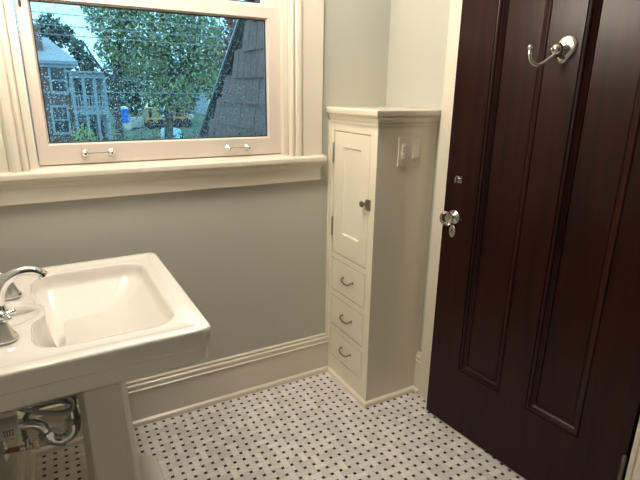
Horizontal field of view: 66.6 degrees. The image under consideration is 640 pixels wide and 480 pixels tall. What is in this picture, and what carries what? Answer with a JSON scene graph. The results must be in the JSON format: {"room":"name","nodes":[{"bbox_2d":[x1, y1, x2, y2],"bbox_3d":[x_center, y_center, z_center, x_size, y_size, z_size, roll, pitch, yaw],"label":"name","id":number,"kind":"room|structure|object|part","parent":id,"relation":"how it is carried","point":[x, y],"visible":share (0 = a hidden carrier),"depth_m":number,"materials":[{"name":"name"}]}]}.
{"room":"bathroom","nodes":[
{"label":"bathroom","id":0,"kind":"room"},
{"bbox_2d":[0,411,16,479],"bbox_3d":[-0.439,0.091,0.223,0.120,2.450,3.138,-8,19,-28],"label":"wall","id":1,"kind":"structure","parent":0,"point":[6,467],"depth_m":1.49,"materials":[{"name":"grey paint"}]},
{"bbox_2d":[3,436,39,460],"bbox_3d":[-0.908,0.629,1.485,0.090,0.060,0.060,-8,19,-28],"label":"valve","id":2,"kind":"object","parent":1,"relation":"attached to","point":[27,445],"visible":0.99,"depth_m":1.48,"materials":[{"name":"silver metal"}]},
{"bbox_3d":[-0.877,0.630,1.503,0.019,0.038,0.024,-8,19,-28],"label":"oval handle","id":3,"kind":"part","parent":2,"relation":"part of","materials":[{"name":"silver metal"}]},
{"bbox_2d":[21,395,76,438],"bbox_3d":[-0.807,0.479,1.427,0.176,0.277,0.121,12,20,33],"label":"supply hose","id":4,"kind":"object","parent":2,"relation":"attached to","point":[24,434],"visible":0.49,"depth_m":1.39,"materials":[{"name":"metal"}]},
{"bbox_2d":[17,396,75,415],"bbox_3d":[-0.779,0.436,1.343,0.185,0.142,0.025,-7,19,-24],"label":"supply hose","id":5,"kind":"object","parent":4,"relation":"attached to","point":[71,399],"visible":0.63,"depth_m":1.37,"materials":[{"name":"metal"}]},
{"bbox_2d":[13,411,35,479],"bbox_3d":[-0.386,1.154,0.585,0.034,0.207,3.137,-8,19,-28],"label":"baseboard","id":6,"kind":"structure","parent":1,"relation":"attached to","point":[24,468],"depth_m":1.70,"materials":[{"name":"beige paint"}]},
{"bbox_2d":[0,0,390,379],"bbox_3d":[-0.452,-0.454,2.010,1.897,2.450,0.150,-8,19,-28],"label":"wall","id":7,"kind":"structure","parent":0,"point":[251,259],"depth_m":2.12,"materials":[{"name":"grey paint"}]},
{"bbox_2d":[0,0,326,205],"bbox_3d":[-0.591,-0.788,1.813,1.312,1.200,0.236,-8,19,-28],"label":"window","id":8,"kind":"structure","parent":7,"relation":"in","point":[75,170],"depth_m":1.87,"materials":[{"name":"beige paint"}]},
{"bbox_3d":[-0.584,-0.605,1.857,0.927,0.584,0.035,-8,19,-28],"label":"sash","id":9,"kind":"part","parent":8,"relation":"part of","materials":[{"name":"paint"}]},
{"bbox_2d":[33,5,265,141],"bbox_3d":[-0.593,-0.616,1.856,0.825,0.454,0.002,-8,19,-28],"label":"screen","id":10,"kind":"object","parent":8,"relation":"on","point":[106,77],"visible":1,"depth_m":1.85,"materials":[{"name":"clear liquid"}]},
{"bbox_3d":[-0.598,-1.034,1.760,0.930,0.358,0.035,-8,19,-28],"label":"sash","id":11,"kind":"part","parent":8,"relation":"part of","materials":[{"name":"paint"}]},
{"bbox_2d":[24,333,328,456],"bbox_3d":[-0.543,0.661,2.196,1.341,0.207,0.034,-8,19,-28],"label":"baseboard","id":12,"kind":"structure","parent":7,"relation":"attached to","point":[162,396],"depth_m":2.22,"materials":[{"name":"beige paint"}]},
{"bbox_2d":[36,372,525,479],"bbox_3d":[0.828,1.121,1.304,3.077,0.120,3.388,-8,19,-28],"label":"floor","id":13,"kind":"structure","parent":0,"point":[309,428],"depth_m":2.00,"materials":[{"name":"tile"}]},
{"bbox_2d":[0,253,210,479],"bbox_3d":[-0.674,0.553,1.508,0.528,0.811,0.690,-9,19,-29],"label":"pedestal sink","id":14,"kind":"object","parent":13,"relation":"on","point":[86,330],"visible":0.97,"depth_m":1.39,"materials":[{"name":"white ceramic"}]},
{"bbox_2d":[0,266,47,344],"bbox_3d":[-0.789,0.134,1.271,0.148,0.126,0.348,-8,19,-28],"label":"faucet","id":15,"kind":"object","parent":14,"relation":"on","point":[9,290],"visible":1,"depth_m":1.25,"materials":[{"name":"silver metal"}]},
{"bbox_3d":[-0.833,0.179,1.265,0.054,0.040,0.054,-8,19,-28],"label":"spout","id":16,"kind":"part","parent":15,"relation":"part of","materials":[{"name":"silver metal"}]},
{"bbox_3d":[-0.746,0.177,1.138,0.055,0.021,0.055,-5,18,-18],"label":"cross handle","id":17,"kind":"part","parent":15,"relation":"part of","materials":[{"name":"silver metal"}]},
{"bbox_3d":[-0.746,0.210,1.149,0.056,0.052,0.056,-8,19,-28],"label":"handle","id":18,"kind":"part","parent":15,"relation":"part of","materials":[{"name":"silver metal"}]},
{"bbox_3d":[-0.884,0.136,1.388,0.056,0.052,0.056,-8,19,-28],"label":"handle","id":19,"kind":"part","parent":15,"relation":"part of","materials":[{"name":"silver metal"}]},
{"bbox_3d":[-0.787,0.116,1.276,0.137,0.094,0.031,-10,20,-32],"label":"spout","id":20,"kind":"part","parent":15,"relation":"part of","materials":[{"name":"silver metal"}]},
{"bbox_2d":[0,398,80,446],"bbox_3d":[-0.813,0.493,1.403,0.214,0.281,0.062,-8,19,-28],"label":"trap","id":21,"kind":"object","parent":14,"relation":"attached to","point":[11,426],"visible":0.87,"depth_m":1.41,"materials":[{"name":"silver metal"}]},
{"bbox_3d":[-0.847,0.543,1.399,0.134,0.070,0.033,-8,19,-28],"label":"wall arm","id":22,"kind":"part","parent":21,"relation":"part of","materials":[{"name":"silver metal"}]},
{"bbox_2d":[325,106,441,408],"bbox_3d":[0.253,0.072,2.256,0.327,1.318,0.390,-8,19,-28],"label":"storage cabinet","id":23,"kind":"object","parent":13,"relation":"on","point":[378,210],"visible":1,"depth_m":2.14,"materials":[{"name":"beige paint"}]},
{"bbox_3d":[0.113,0.541,2.334,0.025,0.025,0.093,-8,19,-28],"label":"drawer pull","id":24,"kind":"part","parent":23,"relation":"part of","materials":[{"name":"grey metal"}]},
{"bbox_3d":[0.115,0.376,2.284,0.025,0.025,0.093,-8,19,-28],"label":"drawer pull","id":25,"kind":"part","parent":23,"relation":"part of","materials":[{"name":"grey metal"}]},
{"bbox_3d":[0.129,0.541,2.353,0.021,0.135,0.279,-8,19,-28],"label":"drawer","id":26,"kind":"part","parent":23,"relation":"part of","materials":[{"name":"beige paint"}]},
{"bbox_3d":[0.117,0.193,2.228,0.025,0.025,0.093,-8,19,-28],"label":"drawer pull","id":27,"kind":"part","parent":23,"relation":"part of","materials":[{"name":"grey metal"}]},
{"bbox_3d":[0.132,0.371,2.301,0.021,0.150,0.279,-8,19,-28],"label":"drawer","id":28,"kind":"part","parent":23,"relation":"part of","materials":[{"name":"beige paint"}]},
{"bbox_3d":[0.134,0.191,2.246,0.021,0.154,0.279,-8,19,-28],"label":"drawer","id":29,"kind":"part","parent":23,"relation":"part of","materials":[{"name":"beige paint"}]},
{"bbox_3d":[0.139,-0.182,2.131,0.021,0.557,0.282,-8,19,-28],"label":"door","id":30,"kind":"part","parent":23,"relation":"part of","materials":[{"name":"beige paint"}]},
{"bbox_3d":[0.248,0.694,2.433,0.293,0.025,0.347,-8,19,-28],"label":"shoe moulding","id":31,"kind":"part","parent":23,"relation":"part of","materials":[{"name":"beige paint"}]},
{"bbox_3d":[0.263,-0.529,2.074,0.322,0.064,0.390,-8,19,-28],"label":"crown","id":32,"kind":"part","parent":23,"relation":"part of","materials":[{"name":"beige paint"}]},
{"bbox_2d":[397,137,421,166],"bbox_3d":[0.365,-0.358,1.973,0.117,0.115,0.013,-8,19,-28],"label":"light switch","id":33,"kind":"object","parent":23,"relation":"attached to","point":[409,148],"visible":1,"depth_m":1.97,"materials":[{"name":"plastic"}]},
{"bbox_2d":[386,0,450,351],"bbox_3d":[1.118,-0.140,1.047,0.120,2.450,3.138,-8,19,-28],"label":"wall","id":34,"kind":"structure","parent":0,"point":[418,34],"depth_m":2.07,"materials":[{"name":"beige paint"}]},
{"bbox_2d":[413,351,421,393],"bbox_3d":[0.467,0.634,2.327,0.034,0.207,0.039,-8,19,-28],"label":"baseboard","id":35,"kind":"structure","parent":34,"relation":"attached to","point":[418,356],"depth_m":2.33,"materials":[{"name":"beige paint"}]},
{"bbox_2d":[418,0,639,479],"bbox_3d":[0.745,-0.152,1.595,0.027,2.145,1.046,-8,19,-28],"label":"trim","id":36,"kind":"structure","parent":34,"relation":"attached to","point":[633,470],"depth_m":1.99,"materials":[{"name":"beige paint"}]},
{"bbox_2d":[426,0,639,479],"bbox_3d":[0.716,-0.093,1.600,0.108,2.013,0.803,-11,20,-33],"label":"door","id":37,"kind":"structure","parent":34,"relation":"in","point":[535,360],"depth_m":1.62,"materials":[{"name":"brown wood"}]},
{"bbox_3d":[0.487,-0.083,1.880,0.036,0.056,0.056,-11,20,-33],"label":"glass knob","id":38,"kind":"part","parent":37,"relation":"part of","materials":[{"name":"clear glass"}]},
{"bbox_3d":[0.521,-0.036,1.922,0.004,0.052,0.030,-11,20,-33],"label":"keyhole plate","id":39,"kind":"part","parent":37,"relation":"part of","materials":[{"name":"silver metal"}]},
{"bbox_2d":[527,35,577,66],"bbox_3d":[0.685,-0.561,1.450,0.136,0.090,0.057,0,17,-3],"label":"coat hook","id":40,"kind":"object","parent":37,"relation":"attached to","point":[563,50],"visible":1,"depth_m":1.44,"materials":[{"name":"silver metal"}]},
{"bbox_3d":[0.674,-0.549,1.452,0.116,0.064,0.023,1,17,0],"label":"curled arm","id":41,"kind":"part","parent":40,"relation":"part of","materials":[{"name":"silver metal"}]},
{"bbox_3d":[0.732,-0.567,1.450,0.008,0.078,0.064,-11,20,-33],"label":"plate","id":42,"kind":"part","parent":40,"relation":"part of","materials":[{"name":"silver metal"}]},
{"label":"outside","id":43,"kind":"structure","parent":0,"visible":0},
{"bbox_2d":[38,109,204,160],"bbox_3d":[-16.286,-14.135,61.582,110.000,0.300,117.000,-8,19,-28],"label":"ground","id":44,"kind":"structure","parent":43,"point":[197,120],"depth_m":56.62,"materials":[{"name":"green plant"}]},
{"bbox_2d":[33,11,75,47],"bbox_3d":[-24.678,-15.148,45.125,4.407,11.023,3.426,1,17,0],"label":"tree","id":45,"kind":"object","parent":44,"relation":"on","point":[62,29],"visible":0.52,"depth_m":43.74,"materials":[{"name":"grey plant"}]},
{"bbox_2d":[19,25,111,153],"bbox_3d":[-22.164,-10.872,35.492,11.650,8.520,9.700,-8,19,-28],"label":"brick house","id":46,"kind":"structure","parent":44,"relation":"on","point":[42,45],"depth_m":33.92,"materials":[{"name":"blue stone"}]},
{"bbox_3d":[-23.079,-12.452,34.891,9.500,0.230,8.600,-8,19,-28],"label":"eave trim","id":47,"kind":"part","parent":46,"relation":"part of","materials":[{"name":"white paint"}]},
{"bbox_3d":[-17.978,-10.982,33.492,0.850,1.600,0.060,-8,19,-28],"label":"pane","id":48,"kind":"part","parent":46,"relation":"part of","materials":[{"name":"glass"}]},
{"bbox_3d":[-18.169,-8.424,34.181,0.850,1.700,0.060,-8,19,-28],"label":"pane","id":49,"kind":"part","parent":46,"relation":"part of","materials":[{"name":"glass"}]},
{"bbox_3d":[-16.910,-8.556,33.812,0.180,5.200,0.180,-8,19,-28],"label":"porch post","id":50,"kind":"part","parent":46,"relation":"part of","materials":[{"name":"white paint"}]},
{"bbox_3d":[-16.296,-8.647,34.137,0.180,5.200,0.180,-8,19,-28],"label":"porch post","id":51,"kind":"part","parent":46,"relation":"part of","materials":[{"name":"white paint"}]},
{"bbox_3d":[-15.972,-9.658,33.984,2.190,0.830,0.080,-8,19,-28],"label":"porch railing","id":52,"kind":"part","parent":46,"relation":"part of","materials":[{"name":"white paint"}]},
{"bbox_3d":[-15.683,-8.738,34.462,0.180,5.200,0.180,-8,19,-28],"label":"porch post","id":53,"kind":"part","parent":46,"relation":"part of","materials":[{"name":"white paint"}]},
{"bbox_3d":[-15.113,-8.823,34.763,0.180,5.200,0.180,-8,19,-28],"label":"porch post","id":54,"kind":"part","parent":46,"relation":"part of","materials":[{"name":"white paint"}]},
{"bbox_2d":[66,37,98,70],"bbox_3d":[-20.298,-12.986,42.379,2.417,8.596,2.056,-8,19,-28],"label":"tree","id":55,"kind":"object","parent":44,"relation":"on","point":[75,43],"visible":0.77,"depth_m":41.21,"materials":[{"name":"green plant"}]},
{"bbox_2d":[71,123,98,141],"bbox_3d":[-13.487,-5.530,28.241,1.820,2.477,1.436,-8,19,-28],"label":"shrub","id":56,"kind":"object","parent":44,"relation":"on","point":[82,129],"visible":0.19,"depth_m":27.84,"materials":[{"name":"green plant"}]},
{"bbox_2d":[102,62,147,116],"bbox_3d":[-25.297,-19.158,62.692,6.217,8.436,6.204,-8,19,-28],"label":"evergreen","id":57,"kind":"object","parent":44,"relation":"on","point":[135,99],"visible":0.41,"depth_m":61.53,"materials":[{"name":"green plant"}]},
{"bbox_2d":[121,106,131,129],"bbox_3d":[-22.689,-14.072,56.125,1.440,2.600,1.440,-8,19,-28],"label":"portable toilet","id":58,"kind":"object","parent":44,"relation":"on","point":[125,109],"visible":0.35,"depth_m":55.67,"materials":[{"name":"blue plastic"}]},
{"bbox_3d":[-22.391,-14.055,55.566,0.700,1.300,0.030,-8,19,-28],"label":"door","id":59,"kind":"part","parent":58,"relation":"part of","materials":[{"name":"blue plastic"}]},
{"bbox_2d":[129,117,143,128],"bbox_3d":[-21.872,-13.971,58.060,1.500,1.300,1.000,-8,19,-28],"label":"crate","id":60,"kind":"object","parent":44,"relation":"on","point":[134,123],"visible":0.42,"depth_m":57.62,"materials":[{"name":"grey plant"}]},
{"bbox_2d":[103,32,179,117],"bbox_3d":[-27.056,-25.525,76.200,12.307,12.866,12.425,-8,19,-28],"label":"evergreen","id":61,"kind":"object","parent":44,"relation":"on","point":[149,112],"visible":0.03,"depth_m":76.24,"materials":[{"name":"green plant"}]},
{"bbox_2d":[80,6,225,139],"bbox_3d":[-9.519,-10.055,29.087,8.200,11.035,5.199,-8,19,-28],"label":"leafy tree","id":62,"kind":"object","parent":44,"relation":"on","point":[192,50],"visible":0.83,"depth_m":28.46,"materials":[{"name":"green plant"}]},
{"bbox_2d":[144,107,163,128],"bbox_3d":[-19.490,-14.475,57.839,2.498,2.448,1.660,-8,19,-28],"label":"loader","id":63,"kind":"object","parent":44,"relation":"on","point":[158,119],"visible":0.66,"depth_m":57.30,"materials":[{"name":"yellow metal"}]},
{"bbox_2d":[159,128,183,138],"bbox_3d":[-12.146,-8.419,40.051,1.560,1.420,3.800,-8,19,-28],"label":"car","id":64,"kind":"object","parent":44,"relation":"on","point":[162,129],"visible":0.06,"depth_m":39.55,"materials":[{"name":"white metal"}]},
{"bbox_2d":[152,59,199,116],"bbox_3d":[-19.459,-20.073,65.837,6.718,8.623,6.337,-8,19,-28],"label":"evergreen","id":65,"kind":"object","parent":44,"relation":"on","point":[175,67],"visible":0.08,"depth_m":65.49,"materials":[{"name":"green plant"}]},
{"bbox_2d":[173,108,193,126],"bbox_3d":[-17.298,-15.465,61.182,2.498,2.448,1.660,-8,19,-28],"label":"loader","id":66,"kind":"object","parent":44,"relation":"on","point":[187,121],"visible":0.59,"depth_m":60.74,"materials":[{"name":"yellow metal"}]},
{"bbox_2d":[189,70,208,113],"bbox_3d":[-25.522,-29.439,96.311,6.200,8.500,7.000,-8,19,-28],"label":"house","id":67,"kind":"structure","parent":44,"relation":"on","point":[201,99],"depth_m":95.03,"materials":[{"name":"white paint"}]},
{"bbox_2d":[204,51,225,100],"bbox_3d":[-12.454,-21.642,69.004,7.802,9.829,7.811,-8,19,-28],"label":"evergreen","id":68,"kind":"object","parent":44,"relation":"on","point":[225,51],"visible":0.02,"depth_m":68.26,"materials":[{"name":"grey plant"}]},
{"bbox_2d":[203,18,237,80],"bbox_3d":[-7.055,-11.716,36.061,3.757,10.182,2.891,-8,19,-28],"label":"tree","id":69,"kind":"object","parent":44,"relation":"on","point":[228,21],"visible":0.22,"depth_m":34.85,"materials":[{"name":"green plant"}]},
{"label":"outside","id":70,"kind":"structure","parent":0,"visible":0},
{"bbox_2d":[198,0,265,136],"bbox_3d":[-0.637,-1.123,3.628,0.228,2.078,3.028,-8,19,-28],"label":"roof","id":71,"kind":"object","parent":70,"point":[255,52],"visible":0.15,"depth_m":3.19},
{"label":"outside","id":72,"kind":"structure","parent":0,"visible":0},
{"bbox_2d":[15,9,233,28],"bbox_3d":[-4.749,-11.223,25.503,32.001,0.285,0.035,-8,19,-28],"label":"cable","id":73,"kind":"object","parent":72,"point":[15,9],"visible":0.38,"depth_m":23.15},
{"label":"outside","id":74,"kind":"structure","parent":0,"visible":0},
{"bbox_2d":[17,22,230,38],"bbox_3d":[-4.755,-10.769,25.642,32.001,0.335,0.035,-8,19,-28],"label":"cable","id":75,"kind":"object","parent":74,"point":[17,22],"visible":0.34,"depth_m":23.35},
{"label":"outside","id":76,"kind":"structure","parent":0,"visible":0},
{"bbox_2d":[18,31,227,46],"bbox_3d":[-4.760,-10.411,25.751,32.001,0.385,0.035,-8,19,-28],"label":"cable","id":77,"kind":"object","parent":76,"point":[18,31],"visible":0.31,"depth_m":23.33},
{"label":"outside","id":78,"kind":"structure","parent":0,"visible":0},
{"bbox_2d":[43,91,211,93],"bbox_3d":[-4.791,-7.995,26.487,32.000,0.135,0.035,-8,19,-28],"label":"cable","id":79,"kind":"object","parent":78,"point":[43,91],"visible":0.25,"depth_m":23.96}
]}

